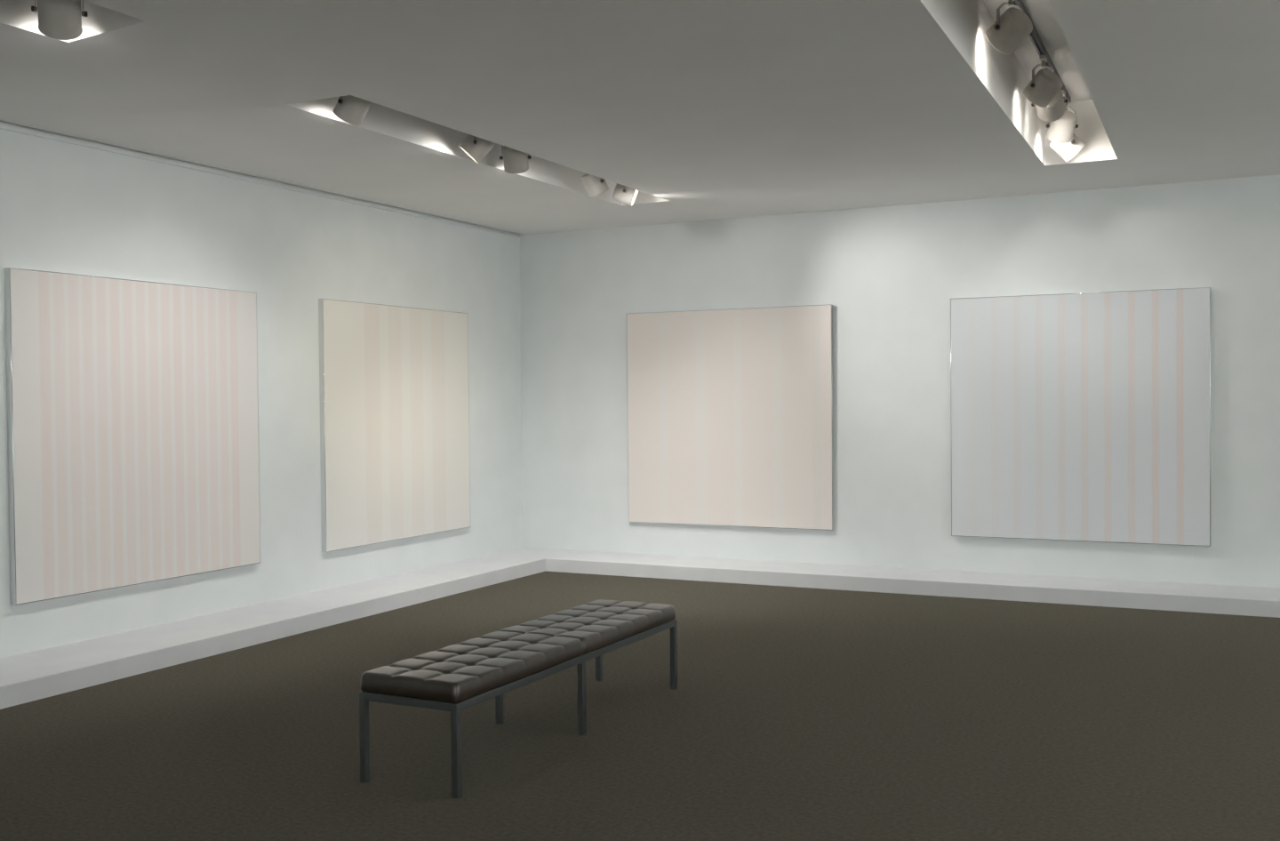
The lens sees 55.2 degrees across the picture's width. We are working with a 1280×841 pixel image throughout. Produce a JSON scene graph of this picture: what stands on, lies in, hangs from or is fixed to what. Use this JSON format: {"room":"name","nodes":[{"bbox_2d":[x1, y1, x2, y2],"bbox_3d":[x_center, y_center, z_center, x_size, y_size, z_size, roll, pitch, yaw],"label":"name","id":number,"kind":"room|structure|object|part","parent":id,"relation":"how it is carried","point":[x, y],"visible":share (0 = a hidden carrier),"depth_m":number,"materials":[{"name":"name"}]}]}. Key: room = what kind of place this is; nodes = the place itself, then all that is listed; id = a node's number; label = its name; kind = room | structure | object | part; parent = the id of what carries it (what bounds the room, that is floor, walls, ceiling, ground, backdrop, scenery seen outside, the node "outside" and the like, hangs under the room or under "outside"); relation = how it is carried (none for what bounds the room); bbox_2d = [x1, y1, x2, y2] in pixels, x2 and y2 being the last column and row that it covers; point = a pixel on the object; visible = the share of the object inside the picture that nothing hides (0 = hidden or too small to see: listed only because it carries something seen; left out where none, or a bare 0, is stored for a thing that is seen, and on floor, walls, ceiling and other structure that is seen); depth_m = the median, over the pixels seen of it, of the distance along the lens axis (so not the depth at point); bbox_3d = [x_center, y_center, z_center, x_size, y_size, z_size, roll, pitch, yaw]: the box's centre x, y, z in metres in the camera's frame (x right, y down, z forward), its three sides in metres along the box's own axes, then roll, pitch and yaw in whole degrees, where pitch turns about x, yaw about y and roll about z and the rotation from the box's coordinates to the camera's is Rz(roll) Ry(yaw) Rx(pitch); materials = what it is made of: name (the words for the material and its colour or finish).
{"room":"museum","nodes":[
{"label":"museum","id":0,"kind":"room"},
{"bbox_2d":[0,120,522,658],"bbox_3d":[-3.925,-0.346,5.795,0.200,3.700,12.700,0,1,26],"label":"wall","id":1,"kind":"structure","parent":0,"point":[65,207],"depth_m":8.39,"materials":[{"name":"paint"}]},
{"bbox_2d":[4,267,260,605],"bbox_3d":[-2.985,0.070,7.406,0.044,1.818,1.827,0,1,26],"label":"painting","id":2,"kind":"object","parent":1,"relation":"attached to","point":[132,405],"visible":1,"depth_m":7.24,"materials":[{"name":"beige paint"}]},
{"bbox_2d":[0,124,520,238],"bbox_3d":[-3.886,-1.554,5.636,0.014,0.020,12.500,0,1,26],"label":"trim","id":3,"kind":"structure","parent":1,"relation":"attached to","point":[2,126],"depth_m":8.00,"materials":[{"name":"paint"}]},
{"bbox_2d":[0,547,545,709],"bbox_3d":[-3.597,1.350,5.558,0.598,0.110,12.500,0,1,26],"label":"baseboard","id":4,"kind":"structure","parent":1,"relation":"attached to","point":[48,672],"depth_m":7.48,"materials":[{"name":"paint"}]},
{"bbox_2d":[318,298,470,551],"bbox_3d":[-1.881,0.017,9.623,0.044,1.823,1.822,0,1,26],"label":"painting","id":5,"kind":"object","parent":1,"relation":"attached to","point":[394,396],"visible":1,"depth_m":9.46,"materials":[{"name":"beige paint"}]},
{"bbox_2d":[0,571,1279,840],"bbox_3d":[0.880,1.453,3.330,11.000,0.100,12.900,0,1,26],"label":"floor","id":6,"kind":"structure","parent":0,"point":[793,713],"depth_m":5.34,"materials":[{"name":"carpet"}]},
{"bbox_2d":[359,599,677,798],"bbox_3d":[-0.448,1.163,5.463,0.464,0.429,1.901,0,1,27],"label":"bench","id":7,"kind":"object","parent":6,"relation":"on","point":[454,678],"visible":1,"depth_m":5.06,"materials":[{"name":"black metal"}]},
{"bbox_3d":[-1.065,1.236,4.731,0.028,0.320,0.028,0,1,27],"label":"leg","id":8,"kind":"part","parent":7,"relation":"part of","materials":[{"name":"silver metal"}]},
{"bbox_3d":[-0.680,1.236,4.534,0.028,0.320,0.028,0,1,27],"label":"leg","id":9,"kind":"part","parent":7,"relation":"part of","materials":[{"name":"silver metal"}]},
{"bbox_2d":[360,631,582,703],"bbox_3d":[-0.666,0.997,5.037,0.464,0.078,0.952,0,1,27],"label":"cushion","id":10,"kind":"object","parent":7,"relation":"on","point":[473,670],"depth_m":4.85,"materials":[{"name":"brown leather"}]},
{"bbox_3d":[-0.640,1.217,5.562,0.028,0.320,0.028,0,1,27],"label":"leg","id":11,"kind":"part","parent":7,"relation":"part of","materials":[{"name":"silver metal"}]},
{"bbox_3d":[-0.449,1.042,5.461,0.460,0.030,1.895,0,1,27],"label":"frame","id":12,"kind":"part","parent":7,"relation":"part of","materials":[{"name":"silver metal"}]},
{"bbox_3d":[-0.255,1.217,5.365,0.028,0.320,0.028,0,1,27],"label":"leg","id":13,"kind":"part","parent":7,"relation":"part of","materials":[{"name":"silver metal"}]},
{"bbox_2d":[500,599,675,654],"bbox_3d":[-0.234,0.978,5.882,0.464,0.078,0.952,0,1,27],"label":"cushion","id":14,"kind":"object","parent":7,"relation":"on","point":[601,626],"depth_m":5.79,"materials":[{"name":"brown leather"}]},
{"bbox_3d":[-0.215,1.198,6.393,0.028,0.320,0.028,0,1,27],"label":"leg","id":15,"kind":"part","parent":7,"relation":"part of","materials":[{"name":"silver metal"}]},
{"bbox_3d":[0.170,1.198,6.196,0.028,0.320,0.028,0,1,27],"label":"leg","id":16,"kind":"part","parent":7,"relation":"part of","materials":[{"name":"silver metal"}]},
{"bbox_2d":[0,0,1279,234],"bbox_3d":[0.850,-1.776,3.272,10.600,0.400,12.500,0,1,26],"label":"ceiling","id":17,"kind":"structure","parent":0,"point":[706,109],"depth_m":6.16,"materials":[{"name":"paint"}]},
{"bbox_2d":[1012,0,1070,102],"bbox_3d":[1.219,-1.986,4.647,0.044,0.036,7.113,0,1,25],"label":"track","id":18,"kind":"object","parent":17,"relation":"attached to","point":[1034,36],"visible":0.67,"depth_m":6.61,"materials":[{"name":"grey metal"}]},
{"bbox_2d":[985,0,1032,55],"bbox_3d":[1.733,-1.860,5.740,0.211,0.278,0.202,0,1,26],"label":"lamp","id":19,"kind":"object","parent":18,"relation":"hanging from","point":[1010,29],"visible":1,"depth_m":5.69,"materials":[{"name":"metal"}]},
{"bbox_2d":[1023,54,1062,107],"bbox_3d":[2.239,-1.882,6.806,0.211,0.282,0.198,0,1,26],"label":"lamp","id":20,"kind":"object","parent":18,"relation":"hanging from","point":[1044,85],"visible":1,"depth_m":6.75,"materials":[{"name":"metal"}]},
{"bbox_2d":[1031,65,1068,121],"bbox_3d":[2.359,-1.878,7.047,0.200,0.301,0.193,0,1,26],"label":"lamp","id":21,"kind":"object","parent":18,"relation":"hanging from","point":[1055,109],"visible":0.62,"depth_m":7.00,"materials":[{"name":"metal"}]},
{"bbox_2d":[1045,89,1078,143],"bbox_3d":[2.614,-1.878,7.592,0.193,0.325,0.208,0,1,26],"label":"lamp","id":22,"kind":"object","parent":18,"relation":"hanging from","point":[1060,131],"visible":0.81,"depth_m":7.54,"materials":[{"name":"metal"}]},
{"bbox_2d":[1049,98,1084,161],"bbox_3d":[2.725,-1.847,7.805,0.211,0.396,0.197,0,1,26],"label":"lamp","id":23,"kind":"object","parent":18,"relation":"hanging from","point":[1067,151],"visible":0.68,"depth_m":7.75,"materials":[{"name":"metal"}]},
{"bbox_3d":[-2.969,-1.925,3.411,0.040,0.036,3.162,0,1,26],"label":"track","id":24,"kind":"object","parent":17,"relation":"attached to","visible":0},
{"bbox_2d":[31,0,87,39],"bbox_3d":[-2.280,-1.719,4.804,0.208,0.451,0.204,0,1,26],"label":"lamp","id":25,"kind":"object","parent":24,"relation":"hanging from","point":[60,20],"visible":1,"depth_m":4.76,"materials":[{"name":"metal"}]},
{"bbox_3d":[-2.360,-1.603,4.766,0.020,0.022,0.022,-1,1,-23],"label":"knob","id":26,"kind":"part","parent":25,"relation":"part of","materials":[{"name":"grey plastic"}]},
{"bbox_3d":[-0.789,-2.024,7.787,0.040,0.036,3.542,0,1,26],"label":"track","id":27,"kind":"object","parent":17,"relation":"attached to","visible":0},
{"bbox_2d":[333,95,372,126],"bbox_3d":[-1.497,-1.757,6.375,0.211,0.445,0.200,0,1,26],"label":"lamp","id":28,"kind":"object","parent":27,"relation":"hanging from","point":[351,109],"visible":0.7,"depth_m":6.32,"materials":[{"name":"metal"}]},
{"bbox_2d":[458,134,494,163],"bbox_3d":[-0.990,-1.778,7.392,0.210,0.450,0.192,0,1,26],"label":"lamp","id":29,"kind":"object","parent":27,"relation":"hanging from","point":[476,148],"visible":0.64,"depth_m":7.33,"materials":[{"name":"metal"}]},
{"bbox_2d":[499,144,531,174],"bbox_3d":[-0.791,-1.788,7.782,0.190,0.448,0.205,0,1,26],"label":"lamp","id":30,"kind":"object","parent":27,"relation":"hanging from","point":[515,161],"visible":0.72,"depth_m":7.73,"materials":[{"name":"metal"}]},
{"bbox_2d":[581,173,608,197],"bbox_3d":[-0.323,-1.810,8.721,0.187,0.446,0.202,0,1,26],"label":"lamp","id":31,"kind":"object","parent":27,"relation":"hanging from","point":[594,186],"visible":0.78,"depth_m":8.66,"materials":[{"name":"metal"}]},
{"bbox_2d":[612,183,638,206],"bbox_3d":[-0.106,-1.822,9.147,0.204,0.442,0.197,0,1,26],"label":"lamp","id":32,"kind":"object","parent":27,"relation":"hanging from","point":[622,194],"visible":0.78,"depth_m":9.08,"materials":[{"name":"metal"}]},
{"bbox_2d":[520,174,1279,587],"bbox_3d":[3.695,-0.475,8.980,10.600,3.700,0.200,0,1,26],"label":"wall","id":33,"kind":"structure","parent":0,"point":[890,276],"depth_m":9.70,"materials":[{"name":"paint"}]},
{"bbox_2d":[626,304,834,530],"bbox_3d":[0.731,-0.023,10.329,1.860,1.828,0.044,0,1,26],"label":"painting","id":34,"kind":"object","parent":33,"relation":"attached to","point":[731,411],"visible":1,"depth_m":10.28,"materials":[{"name":"paint"}]},
{"bbox_2d":[524,547,1279,617],"bbox_3d":[3.533,1.228,8.653,10.600,0.110,0.598,0,1,26],"label":"baseboard","id":35,"kind":"structure","parent":33,"relation":"attached to","point":[1179,596],"depth_m":9.13,"materials":[{"name":"paint"}]},
{"bbox_2d":[950,287,1210,546],"bbox_3d":[3.230,-0.024,9.084,1.825,1.836,0.044,0,1,26],"label":"painting","id":36,"kind":"object","parent":33,"relation":"attached to","point":[1083,416],"visible":1,"depth_m":9.04,"materials":[{"name":"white paint"}]}
]}

